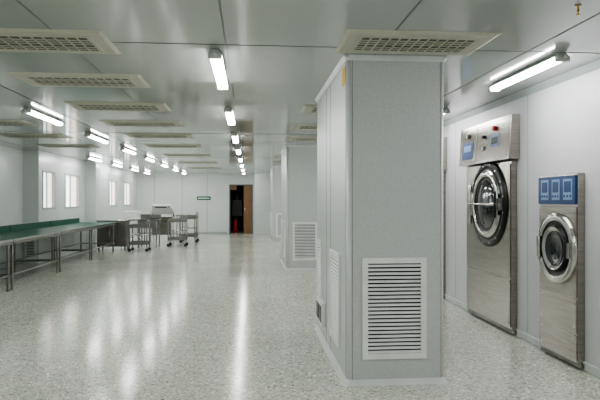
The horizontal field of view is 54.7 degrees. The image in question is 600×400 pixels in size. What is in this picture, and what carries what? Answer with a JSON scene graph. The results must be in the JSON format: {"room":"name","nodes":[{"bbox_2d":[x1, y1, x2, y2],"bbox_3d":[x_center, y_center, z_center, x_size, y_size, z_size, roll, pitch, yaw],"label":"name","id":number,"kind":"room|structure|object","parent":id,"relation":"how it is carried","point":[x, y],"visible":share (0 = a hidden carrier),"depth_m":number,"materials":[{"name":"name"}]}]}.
{"room":"clean room","nodes":[
{"label":"clean room","id":0,"kind":"room"},
{"bbox_2d":[0,146,136,265],"bbox_3d":[-6.063,0.165,11.070,0.820,2.670,29.100,0,0,-5],"label":"wall","id":1,"kind":"structure","parent":0,"point":[20,170],"depth_m":14.98,"materials":[{"name":"white paint"}]},
{"bbox_2d":[0,262,22,269],"bbox_3d":[-5.801,1.460,5.121,0.019,0.080,17.180,0,0,-5],"label":"baseboard","id":2,"kind":"structure","parent":1,"relation":"attached to","point":[17,263],"depth_m":12.69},
{"bbox_2d":[24,240,35,258],"bbox_3d":[-6.365,1.140,13.694,0.270,0.520,0.017,0,0,-5],"label":"air vent","id":3,"kind":"object","parent":1,"relation":"in","point":[29,247],"visible":0.7,"depth_m":13.69,"materials":[{"name":"white metal"}]},
{"bbox_2d":[42,170,55,209],"bbox_3d":[-6.289,-0.245,14.413,0.125,0.948,0.898,0,0,-5],"label":"window","id":4,"kind":"structure","parent":1,"relation":"in","point":[48,177],"depth_m":14.59,"materials":[{"name":"white glass"}]},
{"bbox_2d":[65,173,79,207],"bbox_3d":[-6.452,-0.245,16.306,0.125,0.948,1.298,0,0,-5],"label":"window","id":5,"kind":"structure","parent":1,"relation":"in","point":[72,182],"depth_m":16.56,"materials":[{"name":"white glass"}]},
{"bbox_2d":[110,180,116,205],"bbox_3d":[-6.873,-0.245,21.188,0.125,0.948,1.198,0,0,-5],"label":"window","id":6,"kind":"structure","parent":1,"relation":"in","point":[113,184],"depth_m":21.54,"materials":[{"name":"white glass"}]},
{"bbox_2d":[124,182,130,205],"bbox_3d":[-7.090,-0.245,23.704,0.125,0.948,1.348,0,0,-5],"label":"window","id":7,"kind":"structure","parent":1,"relation":"in","point":[127,186],"depth_m":23.99,"materials":[{"name":"white glass"}]},
{"bbox_2d":[137,173,253,233],"bbox_3d":[-3.444,0.165,25.975,8.600,2.670,0.150,0,0,-5],"label":"wall","id":8,"kind":"structure","parent":0,"point":[181,191],"depth_m":25.79,"materials":[{"name":"white paint"}]},
{"bbox_2d":[137,232,227,233],"bbox_3d":[-5.215,1.460,25.737,3.970,0.080,0.019,0,0,-5],"label":"baseboard","id":9,"kind":"structure","parent":8,"relation":"attached to","point":[137,232],"depth_m":25.83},
{"bbox_2d":[197,196,210,199],"bbox_3d":[-4.283,-0.080,25.815,0.600,0.160,0.023,0,0,-5],"label":"wall sign","id":10,"kind":"object","parent":8,"relation":"attached to","point":[198,197],"visible":1,"depth_m":25.81,"materials":[{"name":"green plastic"}]},
{"bbox_2d":[229,184,252,233],"bbox_3d":[-2.644,0.400,26.014,1.056,2.196,0.150,0,0,-5],"label":"door","id":11,"kind":"structure","parent":8,"relation":"in","point":[248,188],"depth_m":26.02,"materials":[{"name":"brown wood"}]},
{"bbox_2d":[230,186,243,230],"bbox_3d":[-2.958,0.165,27.322,2.600,2.670,2.450,0,0,-5],"label":"wall","id":12,"kind":"structure","parent":0,"point":[240,189],"depth_m":28.45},
{"bbox_2d":[254,173,270,234],"bbox_3d":[-1.347,0.165,25.528,1.300,2.670,1.099,0,0,-5],"label":"wall partition","id":13,"kind":"structure","parent":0,"point":[262,181],"depth_m":24.96,"materials":[{"name":"white paint"}]},
{"bbox_2d":[270,166,281,242],"bbox_3d":[-0.632,0.165,21.124,0.880,2.669,2.070,0,0,-5],"label":"column","id":14,"kind":"structure","parent":0,"point":[276,171],"depth_m":20.11,"materials":[{"name":"white paint"}]},
{"bbox_2d":[276,214,281,236],"bbox_3d":[-0.560,0.880,20.117,0.530,0.820,0.017,0,0,-5],"label":"air return grille","id":15,"kind":"object","parent":14,"relation":"attached to","point":[278,216],"visible":0.31,"depth_m":20.10,"materials":[{"name":"white metal"}]},
{"bbox_2d":[280,145,316,269],"bbox_3d":[0.032,0.165,13.427,0.880,2.669,2.120,0,0,-5],"label":"column","id":16,"kind":"structure","parent":0,"point":[299,162],"depth_m":12.40,"materials":[{"name":"white paint"}]},
{"bbox_2d":[283,221,285,258],"bbox_3d":[-0.346,0.880,12.983,0.017,0.820,0.570,0,0,-5],"label":"air return grille","id":17,"kind":"object","parent":16,"relation":"attached to","point":[284,222],"visible":1,"depth_m":12.93,"materials":[{"name":"white metal"}]},
{"bbox_2d":[293,222,316,260],"bbox_3d":[0.106,0.880,12.395,0.530,0.820,0.017,0,0,-5],"label":"air return grille","id":18,"kind":"object","parent":16,"relation":"attached to","point":[304,233],"visible":0.94,"depth_m":12.39,"materials":[{"name":"white metal"}]},
{"bbox_2d":[0,231,599,399],"bbox_3d":[-2.318,1.550,12.623,8.650,0.100,31.850,0,0,-5],"label":"floor","id":19,"kind":"structure","parent":0,"point":[217,316],"depth_m":6.24,"materials":[{"name":"grey stone"}]},
{"bbox_2d":[0,239,12,291],"bbox_3d":[-5.161,1.010,8.348,1.050,0.979,2.420,0,0,-5],"label":"work table","id":20,"kind":"object","parent":19,"relation":"on","point":[3,242],"visible":1,"depth_m":9.50,"materials":[{"name":"metal"}]},
{"bbox_2d":[0,225,60,289],"bbox_3d":[-5.372,1.010,10.789,1.050,0.979,2.420,0,0,-5],"label":"work table","id":21,"kind":"object","parent":19,"relation":"on","point":[24,236],"visible":0.95,"depth_m":10.97,"materials":[{"name":"metal"}]},
{"bbox_2d":[10,221,92,271],"bbox_3d":[-5.582,1.010,13.229,1.050,0.979,2.420,0,0,-5],"label":"work table","id":22,"kind":"object","parent":19,"relation":"on","point":[37,226],"visible":0.89,"depth_m":13.02,"materials":[{"name":"metal"}]},
{"bbox_2d":[51,218,115,259],"bbox_3d":[-5.792,1.010,15.670,1.050,0.979,2.420,0,0,-5],"label":"work table","id":23,"kind":"object","parent":19,"relation":"on","point":[75,221],"visible":0.82,"depth_m":15.40,"materials":[{"name":"metal"}]},
{"bbox_2d":[96,220,130,250],"bbox_3d":[-5.590,1.050,17.399,0.890,0.899,0.610,0,0,-5],"label":"base cabinet","id":24,"kind":"object","parent":19,"relation":"on","point":[121,229],"visible":0.77,"depth_m":17.13,"materials":[{"name":"metal"}]},
{"bbox_2d":[121,219,145,240],"bbox_3d":[-5.662,1.075,19.686,0.700,0.849,1.000,0,0,-5],"label":"trolley","id":25,"kind":"object","parent":19,"relation":"on","point":[134,236],"visible":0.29,"depth_m":19.33,"materials":[{"name":"metal"}]},
{"bbox_2d":[124,211,140,218],"bbox_3d":[-5.665,0.511,19.611,0.480,0.276,0.550,0,0,-5],"label":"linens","id":26,"kind":"object","parent":25,"relation":"on","point":[127,214],"visible":0.95,"depth_m":19.35,"materials":[{"name":"white fabric"}]},
{"bbox_2d":[128,220,150,251],"bbox_3d":[-4.703,1.040,17.009,0.583,0.914,0.480,0,0,-5],"label":"cart","id":27,"kind":"object","parent":19,"relation":"on","point":[146,225],"visible":1,"depth_m":16.79,"materials":[{"name":"metal"}]},
{"bbox_2d":[136,211,160,247],"bbox_3d":[-4.765,0.919,18.308,0.650,1.160,0.700,0,0,-5],"label":"stainless steel sink","id":28,"kind":"object","parent":19,"relation":"on","point":[154,219],"visible":0.9,"depth_m":18.52,"materials":[{"name":"silver metal"}]},
{"bbox_2d":[150,204,174,243],"bbox_3d":[-4.804,0.820,20.212,0.800,1.358,0.700,0,0,-5],"label":"press","id":29,"kind":"object","parent":19,"relation":"on","point":[156,208],"visible":0.63,"depth_m":19.98,"materials":[{"name":"metal"}]},
{"bbox_2d":[167,215,187,246],"bbox_3d":[-3.990,0.990,18.927,0.633,1.014,0.580,0,0,-5],"label":"cart","id":30,"kind":"object","parent":19,"relation":"on","point":[185,219],"visible":1,"depth_m":18.67,"materials":[{"name":"metal"}]},
{"bbox_2d":[175,214,195,239],"bbox_3d":[-4.273,1.024,21.914,0.750,0.949,0.800,0,0,-5],"label":"side table","id":31,"kind":"object","parent":19,"relation":"on","point":[177,215],"visible":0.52,"depth_m":21.57,"materials":[{"name":"metal"}]},
{"bbox_2d":[179,212,198,242],"bbox_3d":[-3.941,0.965,20.688,0.633,1.064,0.680,0,0,-5],"label":"cart","id":32,"kind":"object","parent":19,"relation":"on","point":[196,216],"visible":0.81,"depth_m":20.38,"materials":[{"name":"metal"}]},
{"bbox_2d":[233,217,237,232],"bbox_3d":[-2.949,1.134,26.575,0.210,0.730,0.240,0,0,-5],"label":"fire extinguisher","id":33,"kind":"object","parent":19,"relation":"on","point":[235,223],"visible":1,"depth_m":26.51,"materials":[{"name":"red metal"}]},
{"bbox_2d":[230,195,243,231],"bbox_3d":[-2.942,0.625,27.148,0.701,1.749,0.395,0,0,-5],"label":"sign stand","id":34,"kind":"object","parent":19,"relation":"on","point":[237,207],"visible":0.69,"depth_m":27.06,"materials":[{"name":"metal"}]},
{"bbox_2d":[443,137,446,298],"bbox_3d":[2.040,0.270,9.420,0.194,2.420,1.520,0,0,-5],"label":"dryer","id":35,"kind":"object","parent":19,"relation":"on","point":[444,138],"visible":0.02,"depth_m":8.74,"materials":[{"name":"metal"}]},
{"bbox_2d":[459,114,519,334],"bbox_3d":[2.242,0.270,7.079,0.194,2.420,1.520,0,0,-5],"label":"washing machine","id":36,"kind":"object","parent":19,"relation":"on","point":[491,186],"visible":1,"depth_m":6.80,"materials":[{"name":"metal"}]},
{"bbox_2d":[537,173,584,368],"bbox_3d":[2.399,0.620,5.431,0.164,1.720,0.710,0,0,-5],"label":"washing machine","id":37,"kind":"object","parent":19,"relation":"on","point":[561,197],"visible":1,"depth_m":5.31,"materials":[{"name":"metal"}]},
{"bbox_2d":[0,0,599,173],"bbox_3d":[-2.318,-1.220,12.623,8.650,0.100,31.850,0,0,-5],"label":"ceiling","id":38,"kind":"structure","parent":0,"point":[272,83],"depth_m":4.87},
{"bbox_2d":[0,120,38,125],"bbox_3d":[-4.669,-1.157,8.751,1.200,0.023,0.640,0,0,-5],"label":"ceiling vent","id":39,"kind":"object","parent":38,"relation":"in","point":[2,122],"visible":1,"depth_m":8.71,"materials":[{"name":"beige metal"}]},
{"bbox_2d":[0,133,72,137],"bbox_3d":[-4.824,-1.157,10.545,1.200,0.023,0.640,0,0,-5],"label":"ceiling vent","id":40,"kind":"object","parent":38,"relation":"in","point":[1,134],"visible":1,"depth_m":10.41,"materials":[{"name":"beige metal"}]},
{"bbox_2d":[21,107,63,125],"bbox_3d":[-3.492,-1.131,7.905,0.104,0.073,1.372,0,0,-5],"label":"lamp","id":41,"kind":"object","parent":38,"relation":"attached to","point":[28,110],"visible":1,"depth_m":7.74,"materials":[{"name":"white plastic"}]},
{"bbox_2d":[0,28,121,53],"bbox_3d":[-1.994,-1.157,4.264,1.200,0.023,0.640,0,0,-5],"label":"ceiling vent","id":42,"kind":"object","parent":38,"relation":"in","point":[11,39],"visible":1,"depth_m":4.21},
{"bbox_2d":[35,144,100,147],"bbox_3d":[-4.995,-1.157,12.537,1.200,0.023,0.640,0,0,-5],"label":"ceiling vent","id":43,"kind":"object","parent":38,"relation":"in","point":[42,145],"visible":1,"depth_m":12.43,"materials":[{"name":"beige metal"}]},
{"bbox_2d":[7,72,150,87],"bbox_3d":[-2.114,-1.157,5.659,1.200,0.023,0.640,0,0,-5],"label":"ceiling vent","id":44,"kind":"object","parent":38,"relation":"in","point":[43,79],"visible":1,"depth_m":5.56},
{"bbox_2d":[86,156,101,161],"bbox_3d":[-5.699,-1.131,16.046,0.104,0.073,1.372,0,0,-5],"label":"lamp","id":45,"kind":"object","parent":38,"relation":"attached to","point":[87,157],"visible":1,"depth_m":15.87,"materials":[{"name":"white plastic"}]},
{"bbox_2d":[84,132,108,143],"bbox_3d":[-3.728,-1.131,10.645,0.104,0.073,1.372,0,0,-5],"label":"lamp","id":46,"kind":"object","parent":38,"relation":"attached to","point":[87,134],"visible":1,"depth_m":10.49,"materials":[{"name":"white plastic"}]},
{"bbox_2d":[62,101,171,111],"bbox_3d":[-2.251,-1.157,7.253,1.200,0.023,0.640,0,0,-5],"label":"ceiling vent","id":47,"kind":"object","parent":38,"relation":"in","point":[82,106],"visible":1,"depth_m":7.14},
{"bbox_2d":[120,147,135,154],"bbox_3d":[-3.964,-1.131,13.385,0.104,0.073,1.372,0,0,-5],"label":"lamp","id":48,"kind":"object","parent":38,"relation":"attached to","point":[121,148],"visible":1,"depth_m":13.24,"materials":[{"name":"white plastic"}]},
{"bbox_2d":[98,120,184,126],"bbox_3d":[-2.389,-1.157,8.848,1.200,0.023,0.640,0,0,-5],"label":"ceiling vent","id":49,"kind":"object","parent":38,"relation":"in","point":[137,123],"visible":1,"depth_m":8.72,"materials":[{"name":"beige metal"}]},
{"bbox_2d":[143,156,154,161],"bbox_3d":[-4.200,-1.131,16.125,0.104,0.073,1.372,0,0,-5],"label":"lamp","id":50,"kind":"object","parent":38,"relation":"attached to","point":[144,157],"visible":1,"depth_m":15.95,"materials":[{"name":"white plastic"}]},
{"bbox_2d":[123,133,194,137],"bbox_3d":[-2.535,-1.157,10.541,1.200,0.023,0.640,0,0,-5],"label":"ceiling vent","id":51,"kind":"object","parent":38,"relation":"in","point":[132,135],"visible":1,"depth_m":10.37,"materials":[{"name":"beige metal"}]},
{"bbox_2d":[144,144,203,147],"bbox_3d":[-2.707,-1.157,12.534,1.200,0.023,0.640,0,0,-5],"label":"ceiling vent","id":52,"kind":"object","parent":38,"relation":"in","point":[148,145],"visible":1,"depth_m":12.43,"materials":[{"name":"beige metal"}]},
{"bbox_2d":[163,154,210,156],"bbox_3d":[-2.930,-1.157,15.124,1.200,0.023,0.640,0,0,-5],"label":"ceiling vent","id":53,"kind":"object","parent":38,"relation":"in","point":[189,155],"visible":1,"depth_m":14.98,"materials":[{"name":"beige metal"}]},
{"bbox_2d":[179,162,216,163],"bbox_3d":[-3.188,-1.157,18.113,1.200,0.023,0.640,0,0,-5],"label":"ceiling vent","id":54,"kind":"object","parent":38,"relation":"in","point":[179,162],"visible":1,"depth_m":17.88,"materials":[{"name":"beige metal"}]},
{"bbox_2d":[188,167,221,168],"bbox_3d":[-3.445,-1.157,21.102,1.200,0.023,0.640,0,0,-5],"label":"ceiling vent","id":55,"kind":"object","parent":38,"relation":"in","point":[188,167],"visible":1,"depth_m":20.84,"materials":[{"name":"beige metal"}]},
{"bbox_2d":[208,49,227,89],"bbox_3d":[-0.711,-1.131,5.104,0.104,0.073,1.372,0,0,-5],"label":"lamp","id":56,"kind":"object","parent":38,"relation":"attached to","point":[214,55],"visible":1,"depth_m":4.87,"materials":[{"name":"white plastic"}]},
{"bbox_2d":[224,106,234,125],"bbox_3d":[-0.947,-1.131,7.844,0.104,0.073,1.372,0,0,-5],"label":"lamp","id":57,"kind":"object","parent":38,"relation":"attached to","point":[228,110],"visible":1,"depth_m":7.59,"materials":[{"name":"white plastic"}]},
{"bbox_2d":[231,132,238,143],"bbox_3d":[-1.183,-1.131,10.584,0.104,0.073,1.372,0,0,-5],"label":"lamp","id":58,"kind":"object","parent":38,"relation":"attached to","point":[234,134],"visible":1,"depth_m":10.36,"materials":[{"name":"white plastic"}]},
{"bbox_2d":[235,147,240,154],"bbox_3d":[-1.420,-1.131,13.323,0.104,0.073,1.372,0,0,-5],"label":"lamp","id":59,"kind":"object","parent":38,"relation":"attached to","point":[237,149],"visible":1,"depth_m":13.07,"materials":[{"name":"white plastic"}]},
{"bbox_2d":[0,0,599,173],"bbox_3d":[-2.003,-1.168,11.420,7.910,0.003,29.100,0,0,-5],"label":"grid","id":60,"kind":"structure","parent":38,"relation":"attached to","point":[420,1],"depth_m":4.62,"materials":[{"name":"black metal"}]},
{"bbox_2d":[284,137,316,140],"bbox_3d":[0.260,-1.157,11.073,1.100,0.023,0.620,0,0,-5],"label":"ceiling vent","id":61,"kind":"object","parent":38,"relation":"in","point":[286,138],"visible":0.6,"depth_m":10.99,"materials":[{"name":"beige metal"}]},
{"bbox_2d":[291,124,316,129],"bbox_3d":[0.414,-1.157,9.280,1.100,0.023,0.620,0,0,-5],"label":"ceiling vent","id":62,"kind":"object","parent":38,"relation":"in","point":[294,126],"visible":0.29,"depth_m":9.18,"materials":[{"name":"beige metal"}]},
{"bbox_2d":[300,105,316,112],"bbox_3d":[0.569,-1.157,7.487,1.100,0.023,0.620,0,0,-5],"label":"ceiling vent","id":63,"kind":"object","parent":38,"relation":"in","point":[306,108],"visible":0.09,"depth_m":7.38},
{"bbox_2d":[334,29,501,55],"bbox_3d":[0.842,-1.157,4.318,1.100,0.023,0.620,0,0,-5],"label":"ceiling vent","id":64,"kind":"object","parent":38,"relation":"in","point":[353,40],"visible":1,"depth_m":4.22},
{"bbox_2d":[443,107,449,114],"bbox_3d":[1.785,-1.131,7.939,0.104,0.073,1.372,0,0,-5],"label":"lamp","id":65,"kind":"object","parent":38,"relation":"attached to","point":[445,110],"visible":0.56,"depth_m":7.31,"materials":[{"name":"silver metal"}]},
{"bbox_2d":[488,52,569,91],"bbox_3d":[2.021,-1.131,5.199,0.104,0.073,1.372,0,0,-5],"label":"lamp","id":66,"kind":"object","parent":38,"relation":"attached to","point":[559,57],"visible":1,"depth_m":5.03,"materials":[{"name":"white plastic"}]},
{"bbox_2d":[575,4,581,15],"bbox_3d":[1.668,-1.139,3.476,0.040,0.060,0.040,0,0,-5],"label":"sprinkler head","id":67,"kind":"object","parent":38,"relation":"attached to","point":[576,5],"visible":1,"depth_m":3.47},
{"bbox_2d":[314,55,448,386],"bbox_3d":[0.692,0.165,5.766,0.880,2.669,2.160,0,0,-5],"label":"column","id":68,"kind":"structure","parent":0,"point":[380,134],"depth_m":4.73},
{"bbox_2d":[316,239,321,296],"bbox_3d":[0.214,0.750,6.482,0.017,0.600,0.400,0,0,-5],"label":"air return grille","id":69,"kind":"object","parent":68,"relation":"attached to","point":[318,242],"visible":1,"depth_m":6.48,"materials":[{"name":"white metal"}]},
{"bbox_2d":[316,296,324,327],"bbox_3d":[0.234,1.170,6.115,0.041,0.287,0.696,0,0,-5],"label":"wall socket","id":70,"kind":"object","parent":68,"relation":"attached to","point":[320,305],"visible":1,"depth_m":6.09,"materials":[{"name":"white plastic"}]},
{"bbox_2d":[329,249,339,348],"bbox_3d":[0.316,0.880,5.302,0.017,0.820,0.570,0,0,-5],"label":"air return grille","id":71,"kind":"object","parent":68,"relation":"attached to","point":[334,257],"visible":1,"depth_m":5.27,"materials":[{"name":"white metal"}]},
{"bbox_2d":[342,66,345,87],"bbox_3d":[0.365,-1.025,4.824,0.002,0.150,0.150,0,0,-5],"label":"warning sticker","id":72,"kind":"object","parent":68,"relation":"attached to","point":[344,68],"visible":1,"depth_m":4.81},
{"bbox_2d":[362,257,426,359],"bbox_3d":[0.768,0.880,4.714,0.530,0.820,0.017,0,0,-5],"label":"air return grille","id":73,"kind":"object","parent":68,"relation":"attached to","point":[394,290],"visible":1,"depth_m":4.71,"materials":[{"name":"white metal"}]},
{"bbox_2d":[443,68,599,368],"bbox_3d":[2.017,0.165,11.767,0.160,2.670,29.100,0,0,-5],"label":"wall","id":74,"kind":"structure","parent":0,"point":[564,117],"depth_m":5.79,"materials":[{"name":"white paint"}]},
{"bbox_2d":[455,96,527,331],"bbox_3d":[-2.390,0.145,13.693,8.290,2.510,24.504,0,0,-5],"label":"trim","id":75,"kind":"structure","parent":74,"relation":"attached to","point":[527,96],"depth_m":6.16,"materials":[{"name":"white metal"}]},
{"bbox_2d":[443,59,599,126],"bbox_3d":[1.907,-1.139,11.756,0.059,0.059,29.098,0,0,-5],"label":"crown molding","id":76,"kind":"structure","parent":74,"relation":"attached to","point":[594,65],"depth_m":5.99,"materials":[{"name":"white metal"}]},
{"bbox_2d":[445,294,599,377],"bbox_3d":[1.927,1.460,11.759,0.019,0.080,29.080,0,0,-5],"label":"baseboard","id":77,"kind":"structure","parent":74,"relation":"attached to","point":[589,368],"depth_m":6.06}
]}

